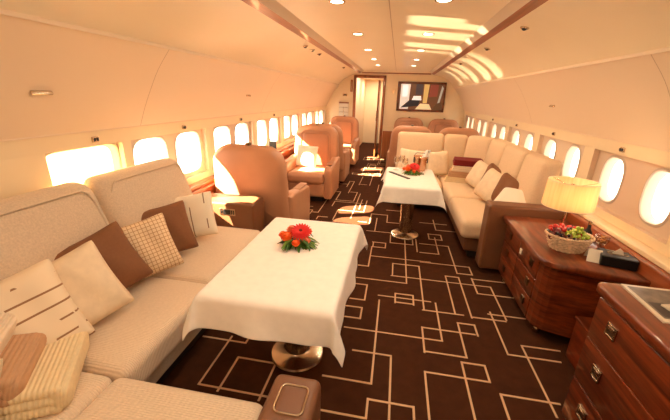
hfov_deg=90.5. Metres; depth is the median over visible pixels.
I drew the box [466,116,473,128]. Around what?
window
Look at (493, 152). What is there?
cushion
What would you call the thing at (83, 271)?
cushion
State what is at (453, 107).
wall
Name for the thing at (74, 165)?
window
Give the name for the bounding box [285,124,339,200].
armchair
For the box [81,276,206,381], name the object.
seat cushion
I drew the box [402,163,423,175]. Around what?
flower arrangement
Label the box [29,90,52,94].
panel
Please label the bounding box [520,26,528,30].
recessed light
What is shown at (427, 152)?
wine bottle
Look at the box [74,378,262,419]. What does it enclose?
seat cushion
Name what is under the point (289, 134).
window
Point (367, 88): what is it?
wall
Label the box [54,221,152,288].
cushion
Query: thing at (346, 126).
cushion
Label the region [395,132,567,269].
sofa
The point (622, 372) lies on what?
dresser
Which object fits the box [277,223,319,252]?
flower arrangement
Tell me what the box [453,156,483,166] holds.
folded blanket
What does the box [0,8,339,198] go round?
wall
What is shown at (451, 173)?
folded blanket
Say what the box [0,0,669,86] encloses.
ceiling
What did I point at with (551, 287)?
dresser
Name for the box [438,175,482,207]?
seat cushion
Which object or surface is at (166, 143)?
window frame
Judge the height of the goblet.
0.116 m
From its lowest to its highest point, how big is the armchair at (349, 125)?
1.143 m
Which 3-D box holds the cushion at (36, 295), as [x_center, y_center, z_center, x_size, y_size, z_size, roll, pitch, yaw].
[-1.332,0.480,1.385,0.247,0.429,0.474,16,23,35]
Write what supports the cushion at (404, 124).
on the armchair at (401, 121)
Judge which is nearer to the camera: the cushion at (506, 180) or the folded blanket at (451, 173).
the cushion at (506, 180)
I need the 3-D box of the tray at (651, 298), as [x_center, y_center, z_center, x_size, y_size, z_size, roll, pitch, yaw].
[1.409,0.398,1.376,0.251,0.008,0.280,6,19,11]
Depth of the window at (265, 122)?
5.24 m
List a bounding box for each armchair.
[213,142,309,226]
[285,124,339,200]
[308,122,349,180]
[330,115,359,164]
[386,125,430,167]
[393,117,422,129]
[428,118,458,132]
[437,127,479,176]
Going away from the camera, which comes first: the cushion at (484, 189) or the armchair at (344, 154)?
the cushion at (484, 189)
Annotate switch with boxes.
[91,136,98,142]
[619,147,625,152]
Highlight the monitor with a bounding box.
[269,141,276,148]
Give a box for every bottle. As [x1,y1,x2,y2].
[422,150,430,161]
[584,221,592,234]
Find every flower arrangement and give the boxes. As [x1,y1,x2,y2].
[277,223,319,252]
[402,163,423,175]
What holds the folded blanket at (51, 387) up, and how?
on the sofa at (132, 350)
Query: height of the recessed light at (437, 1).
0.007 m
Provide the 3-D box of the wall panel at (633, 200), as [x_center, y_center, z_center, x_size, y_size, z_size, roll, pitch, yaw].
[2.194,-0.150,2.424,0.067,0.440,1.020,5,19,9]
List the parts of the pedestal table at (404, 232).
plate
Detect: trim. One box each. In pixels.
[189,141,294,194]
[241,0,361,72]
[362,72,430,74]
[381,131,391,157]
[432,0,547,74]
[566,213,669,288]
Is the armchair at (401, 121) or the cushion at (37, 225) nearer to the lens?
the cushion at (37, 225)
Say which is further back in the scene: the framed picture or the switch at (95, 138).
the framed picture
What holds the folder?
on the tablecloth at (424, 189)
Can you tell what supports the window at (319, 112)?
in the wall at (111, 87)
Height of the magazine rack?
0.425 m
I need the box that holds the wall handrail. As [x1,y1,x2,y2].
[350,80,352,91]
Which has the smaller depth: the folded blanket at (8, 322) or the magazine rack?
the folded blanket at (8, 322)
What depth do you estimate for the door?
9.16 m
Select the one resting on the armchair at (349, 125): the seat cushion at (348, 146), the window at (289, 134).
the seat cushion at (348, 146)
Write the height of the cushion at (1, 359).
0.308 m
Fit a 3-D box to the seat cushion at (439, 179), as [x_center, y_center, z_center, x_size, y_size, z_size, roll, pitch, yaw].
[1.278,-0.425,5.179,0.670,0.214,0.820,5,19,9]
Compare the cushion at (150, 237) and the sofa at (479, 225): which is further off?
the sofa at (479, 225)
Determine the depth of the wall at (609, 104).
2.64 m
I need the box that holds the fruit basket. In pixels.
[545,228,595,253]
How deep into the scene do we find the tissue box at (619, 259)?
2.11 m
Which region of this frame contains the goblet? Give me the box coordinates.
[595,234,610,245]
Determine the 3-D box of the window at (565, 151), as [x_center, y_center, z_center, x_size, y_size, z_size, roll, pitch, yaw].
[2.406,-0.522,3.523,0.067,0.440,1.020,5,19,9]
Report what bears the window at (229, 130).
in the wall at (111, 87)
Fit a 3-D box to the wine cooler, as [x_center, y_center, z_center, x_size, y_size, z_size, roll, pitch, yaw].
[1.074,-0.608,4.169,0.188,0.229,0.188,5,19,9]
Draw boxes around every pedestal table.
[271,342,323,372]
[391,203,418,239]
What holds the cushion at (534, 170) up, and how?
on the sofa at (479, 225)
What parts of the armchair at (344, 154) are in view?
backrest, armrest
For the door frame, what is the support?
in the wall at (453, 107)
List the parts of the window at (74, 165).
frame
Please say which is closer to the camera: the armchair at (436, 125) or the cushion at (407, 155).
the cushion at (407, 155)
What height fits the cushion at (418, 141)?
0.670 m
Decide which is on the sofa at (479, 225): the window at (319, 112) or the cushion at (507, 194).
the cushion at (507, 194)
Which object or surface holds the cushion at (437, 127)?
on the armchair at (436, 125)
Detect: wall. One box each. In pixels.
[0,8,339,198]
[326,73,463,157]
[355,78,382,145]
[454,47,669,257]
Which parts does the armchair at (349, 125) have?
backrest, armrest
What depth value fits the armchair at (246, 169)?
3.25 m
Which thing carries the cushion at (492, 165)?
on the sofa at (479, 225)
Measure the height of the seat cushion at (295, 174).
0.210 m
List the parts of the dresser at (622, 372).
handle, drawer, handle, handle, drawer, drawer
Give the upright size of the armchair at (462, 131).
1.143 m
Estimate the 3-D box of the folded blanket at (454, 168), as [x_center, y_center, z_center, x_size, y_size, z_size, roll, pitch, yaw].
[1.941,-0.622,4.867,0.420,0.088,0.340,9,20,19]
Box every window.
[45,142,121,185]
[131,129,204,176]
[213,122,249,143]
[257,117,278,145]
[284,114,297,139]
[302,112,311,124]
[316,110,322,122]
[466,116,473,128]
[476,118,486,136]
[489,122,505,138]
[510,127,534,148]
[540,135,584,176]
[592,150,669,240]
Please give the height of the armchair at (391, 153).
1.143 m
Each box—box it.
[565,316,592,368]
[597,248,639,271]
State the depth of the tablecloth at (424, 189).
3.44 m
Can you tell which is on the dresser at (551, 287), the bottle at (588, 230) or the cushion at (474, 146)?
the bottle at (588, 230)
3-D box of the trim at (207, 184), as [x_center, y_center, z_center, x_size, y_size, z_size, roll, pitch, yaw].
[-0.815,-0.869,6.232,0.140,0.735,6.630,5,19,9]
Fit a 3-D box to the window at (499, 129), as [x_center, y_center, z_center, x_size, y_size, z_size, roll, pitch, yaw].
[2.830,-1.266,5.722,0.067,0.440,1.020,5,19,9]
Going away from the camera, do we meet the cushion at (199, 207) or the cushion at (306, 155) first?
the cushion at (199, 207)
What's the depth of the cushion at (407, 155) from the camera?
5.27 m
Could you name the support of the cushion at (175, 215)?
on the sofa at (132, 350)
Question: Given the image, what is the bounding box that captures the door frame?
[352,75,385,157]
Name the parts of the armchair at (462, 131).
backrest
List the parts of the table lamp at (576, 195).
lamp shade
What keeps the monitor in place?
on the trim at (207, 184)
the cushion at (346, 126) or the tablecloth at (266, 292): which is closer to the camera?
the tablecloth at (266, 292)
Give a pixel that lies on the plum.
(555, 230)
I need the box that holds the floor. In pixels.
[160,142,574,419]
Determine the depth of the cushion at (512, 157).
3.85 m
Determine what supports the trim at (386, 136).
attached to the wall at (453, 107)
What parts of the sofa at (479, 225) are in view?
armrest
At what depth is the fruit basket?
2.27 m
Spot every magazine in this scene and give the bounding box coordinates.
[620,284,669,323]
[661,304,669,310]
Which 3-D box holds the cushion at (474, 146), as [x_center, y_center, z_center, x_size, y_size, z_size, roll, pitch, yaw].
[2.199,-0.790,5.142,0.269,0.680,0.420,-11,23,-33]
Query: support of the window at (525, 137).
in the wall at (609, 104)
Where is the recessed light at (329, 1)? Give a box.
[328,0,345,3]
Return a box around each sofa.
[0,158,320,419]
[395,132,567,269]
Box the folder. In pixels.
[389,171,409,178]
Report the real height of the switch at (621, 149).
0.036 m
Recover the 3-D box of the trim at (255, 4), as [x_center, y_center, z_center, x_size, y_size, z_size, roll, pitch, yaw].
[-0.305,-1.843,3.518,0.073,0.045,10.810,5,19,9]
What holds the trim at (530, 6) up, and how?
attached to the ceiling
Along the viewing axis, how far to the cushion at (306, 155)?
5.36 m
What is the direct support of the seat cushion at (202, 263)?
on the sofa at (132, 350)
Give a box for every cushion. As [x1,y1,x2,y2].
[0,182,108,280]
[0,259,94,344]
[0,358,2,376]
[28,372,111,419]
[52,240,134,325]
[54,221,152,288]
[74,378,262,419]
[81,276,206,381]
[84,158,197,237]
[121,213,183,280]
[141,200,198,251]
[150,226,259,283]
[174,191,218,236]
[287,166,324,184]
[296,145,317,167]
[302,133,328,165]
[335,121,351,143]
[343,144,350,152]
[395,132,444,175]
[398,148,424,167]
[400,123,416,125]
[426,151,447,174]
[434,124,452,132]
[435,175,441,190]
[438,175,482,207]
[443,134,467,172]
[449,198,485,238]
[463,135,494,160]
[465,160,487,187]
[473,168,502,200]
[481,163,500,178]
[484,138,515,166]
[491,173,518,200]
[494,187,525,202]
[498,144,535,178]
[516,153,562,203]
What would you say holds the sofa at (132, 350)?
on the floor
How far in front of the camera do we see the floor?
2.26 m
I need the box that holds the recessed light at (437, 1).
[435,0,452,2]
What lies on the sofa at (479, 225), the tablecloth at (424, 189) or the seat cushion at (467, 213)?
the seat cushion at (467, 213)
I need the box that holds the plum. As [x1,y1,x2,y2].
[553,228,561,232]
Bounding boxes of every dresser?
[498,215,650,337]
[562,282,669,419]
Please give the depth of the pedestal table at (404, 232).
3.99 m
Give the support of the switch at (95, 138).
attached to the wall at (111, 87)
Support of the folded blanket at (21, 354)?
on the folded blanket at (51, 387)
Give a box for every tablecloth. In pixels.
[182,217,367,366]
[375,167,446,212]
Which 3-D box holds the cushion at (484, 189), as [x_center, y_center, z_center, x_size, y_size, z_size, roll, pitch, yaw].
[1.851,-0.264,3.889,0.288,0.391,0.415,-1,19,-7]
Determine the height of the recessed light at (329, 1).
0.007 m
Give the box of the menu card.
[584,248,602,262]
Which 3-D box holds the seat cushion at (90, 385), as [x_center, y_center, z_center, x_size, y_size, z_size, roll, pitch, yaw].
[-1.428,1.038,0.645,0.655,0.186,1.835,5,19,9]
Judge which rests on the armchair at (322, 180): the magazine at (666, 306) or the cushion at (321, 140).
the cushion at (321, 140)
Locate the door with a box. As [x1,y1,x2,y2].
[374,80,380,156]
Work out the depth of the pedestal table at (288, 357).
2.09 m
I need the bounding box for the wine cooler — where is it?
[413,153,427,171]
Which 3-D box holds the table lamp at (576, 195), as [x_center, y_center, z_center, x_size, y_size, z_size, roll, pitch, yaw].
[1.726,0.001,2.479,0.339,0.449,0.339,5,19,9]
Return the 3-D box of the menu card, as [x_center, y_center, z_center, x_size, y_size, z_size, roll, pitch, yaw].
[1.712,0.292,2.199,0.082,0.079,0.100,12,22,28]
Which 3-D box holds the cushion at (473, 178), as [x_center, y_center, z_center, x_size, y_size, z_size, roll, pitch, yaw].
[1.964,-0.455,4.469,0.277,0.378,0.395,0,19,-6]
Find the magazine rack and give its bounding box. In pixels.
[339,102,348,115]
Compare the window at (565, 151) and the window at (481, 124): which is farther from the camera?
the window at (481, 124)
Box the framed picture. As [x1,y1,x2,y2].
[396,81,446,111]
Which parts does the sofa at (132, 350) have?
control panel, armrest, armrest, tray lid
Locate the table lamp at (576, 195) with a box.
[541,176,601,237]
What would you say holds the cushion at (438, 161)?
on the sofa at (479, 225)
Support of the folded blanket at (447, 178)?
on the sofa at (479, 225)
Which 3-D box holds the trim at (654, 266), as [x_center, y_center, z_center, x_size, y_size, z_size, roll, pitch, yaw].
[2.301,0.006,3.985,0.140,0.735,10.250,5,19,9]
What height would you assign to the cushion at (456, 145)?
0.670 m
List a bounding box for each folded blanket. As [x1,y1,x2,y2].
[0,313,16,353]
[0,332,46,407]
[0,332,89,419]
[444,174,466,183]
[447,167,468,177]
[452,165,472,172]
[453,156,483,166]
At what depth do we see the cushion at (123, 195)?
2.27 m
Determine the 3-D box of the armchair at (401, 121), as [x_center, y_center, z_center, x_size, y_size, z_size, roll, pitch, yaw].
[1.830,-1.742,8.387,0.852,1.143,0.926,5,19,9]
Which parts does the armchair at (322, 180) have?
armrest, seat, backrest, armrest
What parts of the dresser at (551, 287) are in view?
drawer, drawer, drawer, drawer, handle, drawer, handle, drawer, handle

